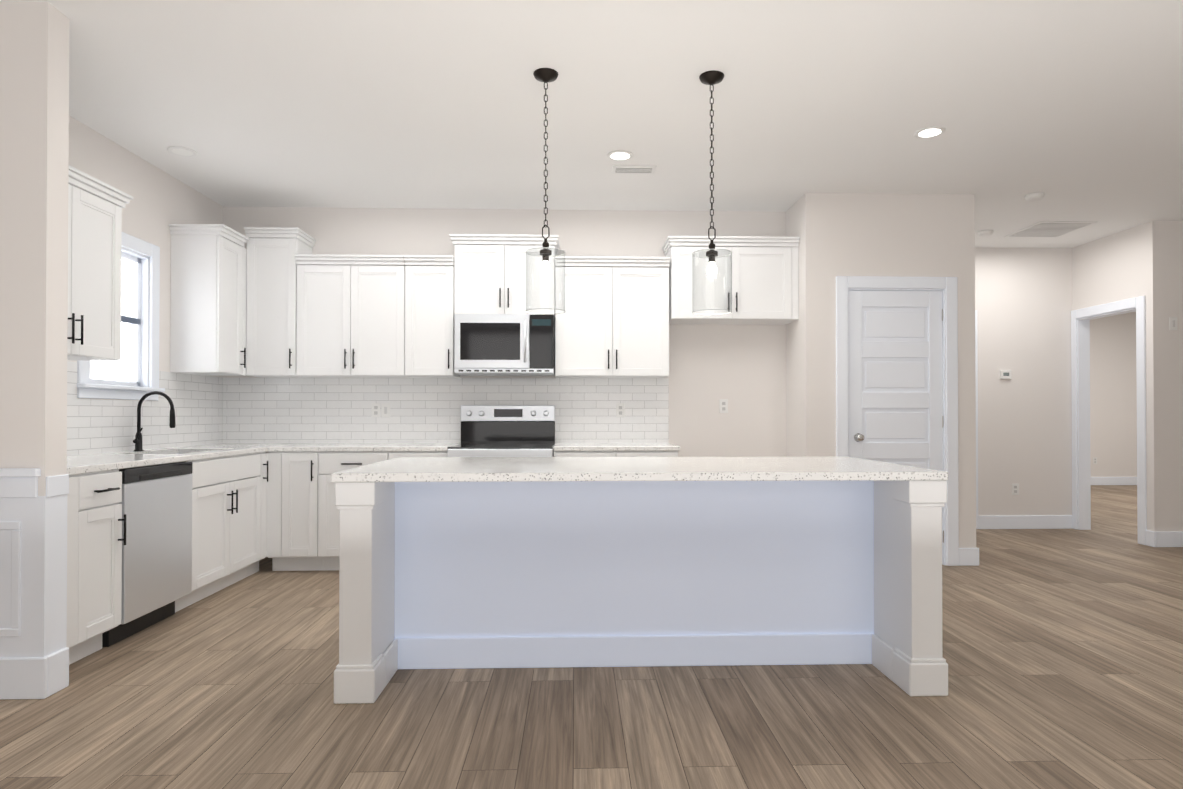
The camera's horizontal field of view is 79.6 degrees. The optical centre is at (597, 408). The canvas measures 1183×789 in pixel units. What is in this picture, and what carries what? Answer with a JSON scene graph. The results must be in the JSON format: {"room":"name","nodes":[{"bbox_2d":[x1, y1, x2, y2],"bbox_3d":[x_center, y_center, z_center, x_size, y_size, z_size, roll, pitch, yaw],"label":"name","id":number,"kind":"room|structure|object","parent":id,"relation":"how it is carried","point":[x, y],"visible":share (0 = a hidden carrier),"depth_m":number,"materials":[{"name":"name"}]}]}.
{"room":"kitchen","nodes":[
{"label":"kitchen","id":0,"kind":"room"},
{"bbox_2d":[0,1,69,495],"bbox_3d":[-3.392,-0.247,2.932,2.260,2.850,0.124,0,0,-2],"label":"wall","id":1,"kind":"structure","parent":0,"point":[34,108],"depth_m":2.91,"materials":[{"name":"white paint"}]},
{"bbox_2d":[0,468,68,699],"bbox_3d":[-3.382,0.711,2.909,2.278,0.935,0.154,0,0,-2],"label":"trim","id":2,"kind":"structure","parent":1,"relation":"attached to","point":[34,656],"depth_m":2.89,"materials":[{"name":"white wood"}]},
{"bbox_2d":[67,116,222,400],"bbox_3d":[-3.070,-0.234,4.448,0.120,2.850,2.886,0,0,-2],"label":"wall","id":3,"kind":"structure","parent":0,"point":[157,205],"depth_m":4.78,"materials":[{"name":"white paint"}]},
{"bbox_2d":[67,165,133,360],"bbox_3d":[-2.788,-0.734,3.558,0.383,0.925,0.850,0,0,-2],"label":"upper cabinet","id":4,"kind":"object","parent":3,"relation":"attached to","point":[95,206],"visible":0.52,"depth_m":3.74,"materials":[{"name":"white wood"}]},
{"bbox_2d":[77,232,164,400],"bbox_3d":[-3.045,-0.586,4.474,0.179,1.055,0.800,0,0,-2],"label":"window","id":5,"kind":"structure","parent":3,"relation":"in","point":[143,319],"depth_m":4.73,"materials":[{"name":"white"}]},
{"bbox_2d":[67,361,222,455],"bbox_3d":[-3.003,0.003,4.370,0.008,0.535,2.730,0,0,-2],"label":"tile backsplash","id":6,"kind":"structure","parent":3,"relation":"attached to","point":[209,410],"depth_m":4.81,"materials":[{"name":"white tile"}]},
{"bbox_2d":[169,224,248,375],"bbox_3d":[-2.841,-0.779,5.233,0.383,1.045,0.459,0,0,-2],"label":"upper cabinet","id":7,"kind":"object","parent":3,"relation":"attached to","point":[208,299],"visible":1,"depth_m":5.04,"materials":[{"name":"white wood"}]},
{"bbox_2d":[222,207,785,456],"bbox_3d":[-0.743,-0.221,5.906,4.625,2.850,0.120,0,0,-2],"label":"wall","id":8,"kind":"structure","parent":0,"point":[741,368],"depth_m":5.89,"materials":[{"name":"white paint"}]},
{"bbox_2d":[244,227,315,377],"bbox_3d":[-2.501,-0.819,5.601,0.409,1.130,0.383,0,0,-2],"label":"upper cabinet","id":9,"kind":"object","parent":8,"relation":"attached to","point":[271,328],"visible":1,"depth_m":5.46,"materials":[{"name":"white wood"}]},
{"bbox_2d":[294,254,411,377],"bbox_3d":[-1.911,-0.716,5.619,0.826,0.925,0.383,0,0,-2],"label":"upper cabinet","id":10,"kind":"object","parent":8,"relation":"attached to","point":[350,316],"visible":0.96,"depth_m":5.48,"materials":[{"name":"white wood"}]},
{"bbox_2d":[404,255,460,377],"bbox_3d":[-1.309,-0.716,5.638,0.376,0.925,0.383,0,0,-2],"label":"upper cabinet","id":11,"kind":"object","parent":8,"relation":"attached to","point":[429,320],"visible":0.92,"depth_m":5.50,"materials":[{"name":"white wood"}]},
{"bbox_2d":[223,378,668,443],"bbox_3d":[-1.233,0.016,5.824,3.640,0.535,0.008,0,0,-2],"label":"tile backsplash","id":12,"kind":"structure","parent":8,"relation":"attached to","point":[255,410],"depth_m":5.81,"materials":[{"name":"white tile"}]},
{"bbox_2d":[372,403,379,416],"bbox_3d":[-1.812,0.013,5.798,0.070,0.115,0.008,0,0,-2],"label":"electrical outlet","id":13,"kind":"object","parent":12,"relation":"attached to","point":[375,409],"visible":1,"depth_m":5.79,"materials":[{"name":"white plastic"}]},
{"bbox_2d":[381,403,389,416],"bbox_3d":[-1.732,0.013,5.800,0.070,0.115,0.009,0,0,-2],"label":"light switch","id":14,"kind":"object","parent":12,"relation":"attached to","point":[385,409],"visible":1,"depth_m":5.80,"materials":[{"name":"white plastic"}]},
{"bbox_2d":[616,403,624,416],"bbox_3d":[0.187,0.014,5.861,0.070,0.115,0.008,0,0,-2],"label":"electrical outlet","id":15,"kind":"object","parent":12,"relation":"attached to","point":[620,409],"visible":1,"depth_m":5.86,"materials":[{"name":"white plastic"}]},
{"bbox_2d":[449,234,559,318],"bbox_3d":[-0.729,-1.036,5.660,0.840,0.615,0.383,0,0,-2],"label":"upper cabinet","id":16,"kind":"object","parent":8,"relation":"attached to","point":[490,274],"visible":0.77,"depth_m":5.51,"materials":[{"name":"white wood"}]},
{"bbox_2d":[454,314,554,375],"bbox_3d":[-0.725,-0.500,5.628,0.758,0.454,0.437,0,0,-2],"label":"microwave","id":17,"kind":"object","parent":16,"relation":"attached to","point":[504,344],"visible":1,"depth_m":5.45,"materials":[{"name":"silver metal"}]},
{"bbox_2d":[555,256,669,377],"bbox_3d":[0.110,-0.715,5.684,0.894,0.925,0.383,0,0,-2],"label":"upper cabinet","id":18,"kind":"object","parent":8,"relation":"attached to","point":[612,321],"visible":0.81,"depth_m":5.54,"materials":[{"name":"white wood"}]},
{"bbox_2d":[719,399,727,412],"bbox_3d":[1.046,-0.021,5.897,0.070,0.115,0.008,0,0,-2],"label":"outlet","id":19,"kind":"object","parent":8,"relation":"attached to","point":[723,405],"visible":1,"depth_m":5.89,"materials":[{"name":"white plastic"}]},
{"bbox_2d":[662,236,799,324],"bbox_3d":[1.058,-1.023,5.717,1.035,0.640,0.383,0,0,-2],"label":"upper cabinet","id":20,"kind":"object","parent":8,"relation":"attached to","point":[764,288],"visible":0.79,"depth_m":5.58,"materials":[{"name":"white wood"}]},
{"bbox_2d":[0,485,1182,788],"bbox_3d":[2.490,1.239,4.205,14.500,0.100,14.900,0,0,-2],"label":"floor","id":21,"kind":"structure","parent":0,"point":[1062,653],"depth_m":2.78,"materials":[{"name":"brown wood"}]},
{"bbox_2d":[66,469,125,664],"bbox_3d":[-2.637,0.739,3.255,0.666,0.885,0.489,0,0,-2],"label":"base cabinet","id":22,"kind":"object","parent":21,"relation":"on","point":[94,557],"visible":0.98,"depth_m":3.32,"materials":[{"name":"white wood"}]},
{"bbox_2d":[102,461,191,646],"bbox_3d":[-2.659,0.744,3.816,0.622,0.884,0.619,0,0,-2],"label":"dishwasher","id":23,"kind":"object","parent":21,"relation":"on","point":[156,502],"visible":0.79,"depth_m":3.77,"materials":[{"name":"silver metal"}]},
{"bbox_2d":[175,453,260,611],"bbox_3d":[-2.679,0.750,4.587,0.666,0.885,0.911,0,0,-2],"label":"base cabinet","id":24,"kind":"object","parent":21,"relation":"on","point":[225,535],"visible":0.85,"depth_m":4.54,"materials":[{"name":"white wood"}]},
{"bbox_2d":[247,452,267,576],"bbox_3d":[-2.697,0.755,5.141,0.666,0.885,0.193,0,0,-2],"label":"base cabinet","id":25,"kind":"object","parent":21,"relation":"on","point":[253,568],"visible":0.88,"depth_m":5.10,"materials":[{"name":"white wood"}]},
{"bbox_2d":[267,451,321,570],"bbox_3d":[-2.230,0.758,5.455,0.362,0.885,0.666,0,0,-2],"label":"base cabinet","id":26,"kind":"object","parent":21,"relation":"on","point":[292,513],"visible":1,"depth_m":5.16,"materials":[{"name":"white wood"}]},
{"bbox_2d":[67,443,270,474],"bbox_3d":[-2.689,0.288,4.396,0.639,0.034,2.766,0,0,-2],"label":"countertop","id":27,"kind":"structure","parent":26,"relation":"on","point":[83,464],"depth_m":4.07,"materials":[{"name":"white stone"}]},
{"bbox_2d":[133,391,175,450],"bbox_3d":[-2.842,0.080,4.542,0.257,0.385,0.083,0,0,-2],"label":"faucet","id":28,"kind":"object","parent":27,"relation":"on","point":[137,440],"visible":1,"depth_m":4.55,"materials":[{"name":"black metal"}]},
{"bbox_2d":[176,453,236,488],"bbox_3d":[-2.709,0.410,4.587,0.414,0.205,0.724,0,0,-2],"label":"sink basin","id":29,"kind":"object","parent":27,"relation":"in","point":[208,485],"visible":0.02,"depth_m":4.73,"materials":[{"name":"silver metal"}]},
{"bbox_2d":[271,443,460,451],"bbox_3d":[-1.744,0.297,5.491,1.277,0.034,0.636,0,0,-2],"label":"countertop","id":30,"kind":"structure","parent":26,"relation":"on","point":[275,447],"depth_m":5.19,"materials":[{"name":"white stone"}]},
{"bbox_2d":[318,451,388,570],"bbox_3d":[-1.796,0.758,5.469,0.503,0.885,0.666,0,0,-2],"label":"base cabinet","id":31,"kind":"object","parent":21,"relation":"on","point":[330,462],"visible":0.42,"depth_m":5.17,"materials":[{"name":"white wood"}]},
{"bbox_2d":[389,451,446,459],"bbox_3d":[-1.324,0.758,5.484,0.437,0.885,0.666,0,0,-2],"label":"base cabinet","id":32,"kind":"object","parent":21,"relation":"on","point":[394,454],"visible":0.04,"depth_m":5.20,"materials":[{"name":"white"}]},
{"bbox_2d":[447,405,554,456],"bbox_3d":[-0.720,0.584,5.460,0.762,1.232,0.736,0,0,-2],"label":"range","id":33,"kind":"object","parent":21,"relation":"on","point":[507,430],"visible":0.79,"depth_m":5.75,"materials":[{"name":"silver metal"}]},
{"bbox_2d":[553,451,677,456],"bbox_3d":[0.124,0.758,5.530,0.925,0.885,0.666,0,0,-2],"label":"base cabinet","id":34,"kind":"object","parent":21,"relation":"on","point":[615,453],"visible":0.04,"depth_m":5.25,"materials":[{"name":"white"}]},
{"bbox_2d":[553,443,679,450],"bbox_3d":[0.131,0.298,5.551,0.940,0.034,0.635,0,0,-2],"label":"countertop","id":35,"kind":"structure","parent":34,"relation":"on","point":[558,446],"depth_m":5.24,"materials":[{"name":"white stone"}]},
{"bbox_2d":[334,480,947,703],"bbox_3d":[0.175,0.740,3.405,2.492,0.884,1.072,0,0,-2],"label":"kitchen island","id":36,"kind":"object","parent":21,"relation":"on","point":[454,575],"visible":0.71,"depth_m":3.25,"materials":[{"name":"white wood"}]},
{"bbox_2d":[331,456,947,481],"bbox_3d":[0.169,0.280,3.397,2.497,0.035,1.075,0,0,-2],"label":"island countertop","id":37,"kind":"structure","parent":36,"relation":"on","point":[490,469],"depth_m":2.97,"materials":[{"name":"white stone"}]},
{"bbox_2d":[0,0,1182,311],"bbox_3d":[2.490,-1.710,4.231,14.500,0.100,14.900,0,0,-2],"label":"ceiling","id":38,"kind":"structure","parent":0,"point":[1070,110],"depth_m":3.84,"materials":[{"name":"white paint"}]},
{"bbox_2d":[167,146,196,156],"bbox_3d":[-2.673,-1.653,4.566,0.170,0.010,0.170,0,0,-2],"label":"recessed light","id":39,"kind":"object","parent":38,"relation":"in","point":[182,151],"visible":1,"depth_m":4.55,"materials":[{"name":"white plastic"}]},
{"bbox_2d":[526,68,565,314],"bbox_3d":[-0.259,-1.073,3.527,0.198,1.186,0.198,0,0,-2],"label":"pendant light","id":40,"kind":"object","parent":38,"relation":"hanging from","point":[545,75],"visible":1,"depth_m":3.52,"materials":[{"name":"clear glass"}]},
{"bbox_2d":[607,150,632,160],"bbox_3d":[0.146,-1.652,4.636,0.170,0.010,0.170,0,0,-2],"label":"recessed light","id":41,"kind":"object","parent":38,"relation":"in","point":[619,155],"visible":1,"depth_m":4.62,"materials":[{"name":"white plastic"}]},
{"bbox_2d":[611,165,656,173],"bbox_3d":[0.248,-1.650,4.904,0.300,0.010,0.150,0,0,-2],"label":"ceiling vent","id":42,"kind":"object","parent":38,"relation":"in","point":[625,169],"visible":1,"depth_m":4.89,"materials":[{"name":"white metal"}]},
{"bbox_2d":[692,70,731,314],"bbox_3d":[0.571,-1.073,3.554,0.198,1.186,0.198,0,0,-2],"label":"pendant light","id":43,"kind":"object","parent":38,"relation":"hanging from","point":[712,77],"visible":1,"depth_m":3.55,"materials":[{"name":"clear glass"}]},
{"bbox_2d":[914,126,944,137],"bbox_3d":[1.989,-1.656,4.255,0.170,0.010,0.170,0,0,-2],"label":"recessed light","id":44,"kind":"object","parent":38,"relation":"in","point":[930,132],"visible":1,"depth_m":4.24,"materials":[{"name":"white plastic"}]},
{"bbox_2d":[978,230,992,236],"bbox_3d":[3.586,-1.620,6.566,0.130,0.040,0.130,0,0,-2],"label":"smoke detector","id":45,"kind":"object","parent":38,"relation":"attached to","point":[982,233],"visible":1,"depth_m":6.53,"materials":[{"name":"white plastic"}]},
{"bbox_2d":[1025,192,1043,201],"bbox_3d":[3.371,-1.630,5.479,0.130,0.040,0.130,0,0,-2],"label":"smoke detector","id":46,"kind":"object","parent":38,"relation":"attached to","point":[1037,196],"visible":1,"depth_m":5.44,"materials":[{"name":"white plastic"}]},
{"bbox_2d":[1004,221,1096,236],"bbox_3d":[4.124,-1.636,6.489,0.510,0.010,0.530,0,0,-2],"label":"ceiling vent","id":47,"kind":"object","parent":38,"relation":"in","point":[1049,228],"visible":0.98,"depth_m":6.44,"materials":[{"name":"white metal"}]},
{"bbox_2d":[786,200,797,456],"bbox_3d":[1.636,-0.222,5.742,0.120,2.850,0.360,0,0,-2],"label":"wall","id":48,"kind":"structure","parent":0,"point":[792,213],"depth_m":5.75,"materials":[{"name":"white paint"}]},
{"bbox_2d":[798,193,961,547],"bbox_3d":[2.169,-0.225,5.489,1.170,2.850,0.120,0,0,-2],"label":"wall","id":49,"kind":"structure","parent":0,"point":[885,234],"depth_m":5.43,"materials":[{"name":"white paint"}]},
{"bbox_2d":[849,291,943,563],"bbox_3d":[2.287,0.143,5.426,0.732,2.098,0.101,0,0,-2],"label":"pantry door","id":50,"kind":"structure","parent":49,"relation":"in","point":[895,381],"depth_m":5.45,"materials":[{"name":"white wood"}]},
{"bbox_2d":[836,276,958,565],"bbox_3d":[2.285,0.095,5.481,0.940,2.210,0.138,0,0,-2],"label":"door frame","id":51,"kind":"structure","parent":49,"relation":"attached to","point":[946,286],"depth_m":5.42,"materials":[{"name":"white wood"}]},
{"bbox_2d":[962,194,975,547],"bbox_3d":[2.802,-0.218,6.299,0.145,2.850,1.700,0,0,-2],"label":"wall","id":52,"kind":"structure","parent":0,"point":[968,200],"depth_m":5.45,"materials":[{"name":"white paint"}]},
{"bbox_2d":[959,547,978,565],"bbox_3d":[2.882,1.140,6.282,0.016,0.135,1.716,0,0,-2],"label":"baseboard","id":53,"kind":"structure","parent":52,"relation":"attached to","point":[968,556],"depth_m":5.42,"materials":[{"name":"white wood"}]},
{"bbox_2d":[975,247,1071,515],"bbox_3d":[3.834,-0.209,7.243,2.220,2.850,0.120,0,0,-2],"label":"wall","id":54,"kind":"structure","parent":0,"point":[1023,302],"depth_m":7.18,"materials":[{"name":"white paint"}]},
{"bbox_2d":[1000,370,1011,378],"bbox_3d":[4.127,-0.345,7.182,0.110,0.085,0.023,0,0,-2],"label":"thermostat","id":55,"kind":"object","parent":54,"relation":"attached to","point":[1005,374],"visible":0.92,"depth_m":7.17,"materials":[{"name":"white plastic"}]},
{"bbox_2d":[1012,484,1018,494],"bbox_3d":[4.226,0.815,7.182,0.070,0.115,0.008,0,0,-2],"label":"outlet","id":56,"kind":"object","parent":54,"relation":"attached to","point":[1015,489],"visible":1,"depth_m":7.18,"materials":[{"name":"white plastic"}]},
{"bbox_2d":[978,515,1072,528],"bbox_3d":[4.331,1.148,7.189,0.990,0.135,0.036,0,0,-2],"label":"baseboard","id":57,"kind":"structure","parent":54,"relation":"attached to","point":[1011,521],"depth_m":7.17,"materials":[{"name":"white wood"}]},
{"bbox_2d":[1072,225,1141,438],"bbox_3d":[4.831,-0.195,8.935,0.120,2.850,5.220,0,0,-2],"label":"wall","id":58,"kind":"structure","parent":0,"point":[1106,269],"depth_m":6.74,"materials":[{"name":"white paint"}]},
{"bbox_2d":[1071,296,1146,544],"bbox_3d":[4.892,0.106,6.746,0.138,2.210,0.925,0,0,-2],"label":"door frame","id":59,"kind":"structure","parent":58,"relation":"attached to","point":[1080,383],"depth_m":7.12,"materials":[{"name":"white wood"}]},
{"bbox_2d":[1090,312,1136,476],"bbox_3d":[7.054,-0.171,11.678,4.740,2.850,0.120,0,0,-2],"label":"wall","id":60,"kind":"structure","parent":0,"point":[1113,415],"depth_m":11.66,"materials":[{"name":"white paint"}]},
{"bbox_2d":[1091,477,1136,484],"bbox_3d":[7.057,1.186,11.598,4.500,0.135,0.016,0,0,-2],"label":"baseboard","id":61,"kind":"structure","parent":60,"relation":"attached to","point":[1094,480],"depth_m":11.63,"materials":[{"name":"white wood"}]},
{"bbox_2d":[1142,221,1182,531],"bbox_3d":[7.225,-0.217,6.341,4.740,2.850,0.120,0,0,-2],"label":"wall","id":62,"kind":"structure","parent":0,"point":[1162,267],"depth_m":6.21,"materials":[{"name":"white paint"}]},
{"bbox_2d":[1149,531,1182,546],"bbox_3d":[5.660,1.139,6.218,1.636,0.135,0.030,0,0,-2],"label":"baseboard","id":63,"kind":"structure","parent":62,"relation":"attached to","point":[1170,538],"depth_m":6.18,"materials":[{"name":"white wood"}]},
{"bbox_2d":[1169,317,1176,329],"bbox_3d":[5.038,-0.743,6.211,0.070,0.115,0.009,0,0,-2],"label":"light switch","id":64,"kind":"object","parent":62,"relation":"attached to","point":[1172,323],"visible":1,"depth_m":6.21,"materials":[{"name":"white plastic"}]}
]}

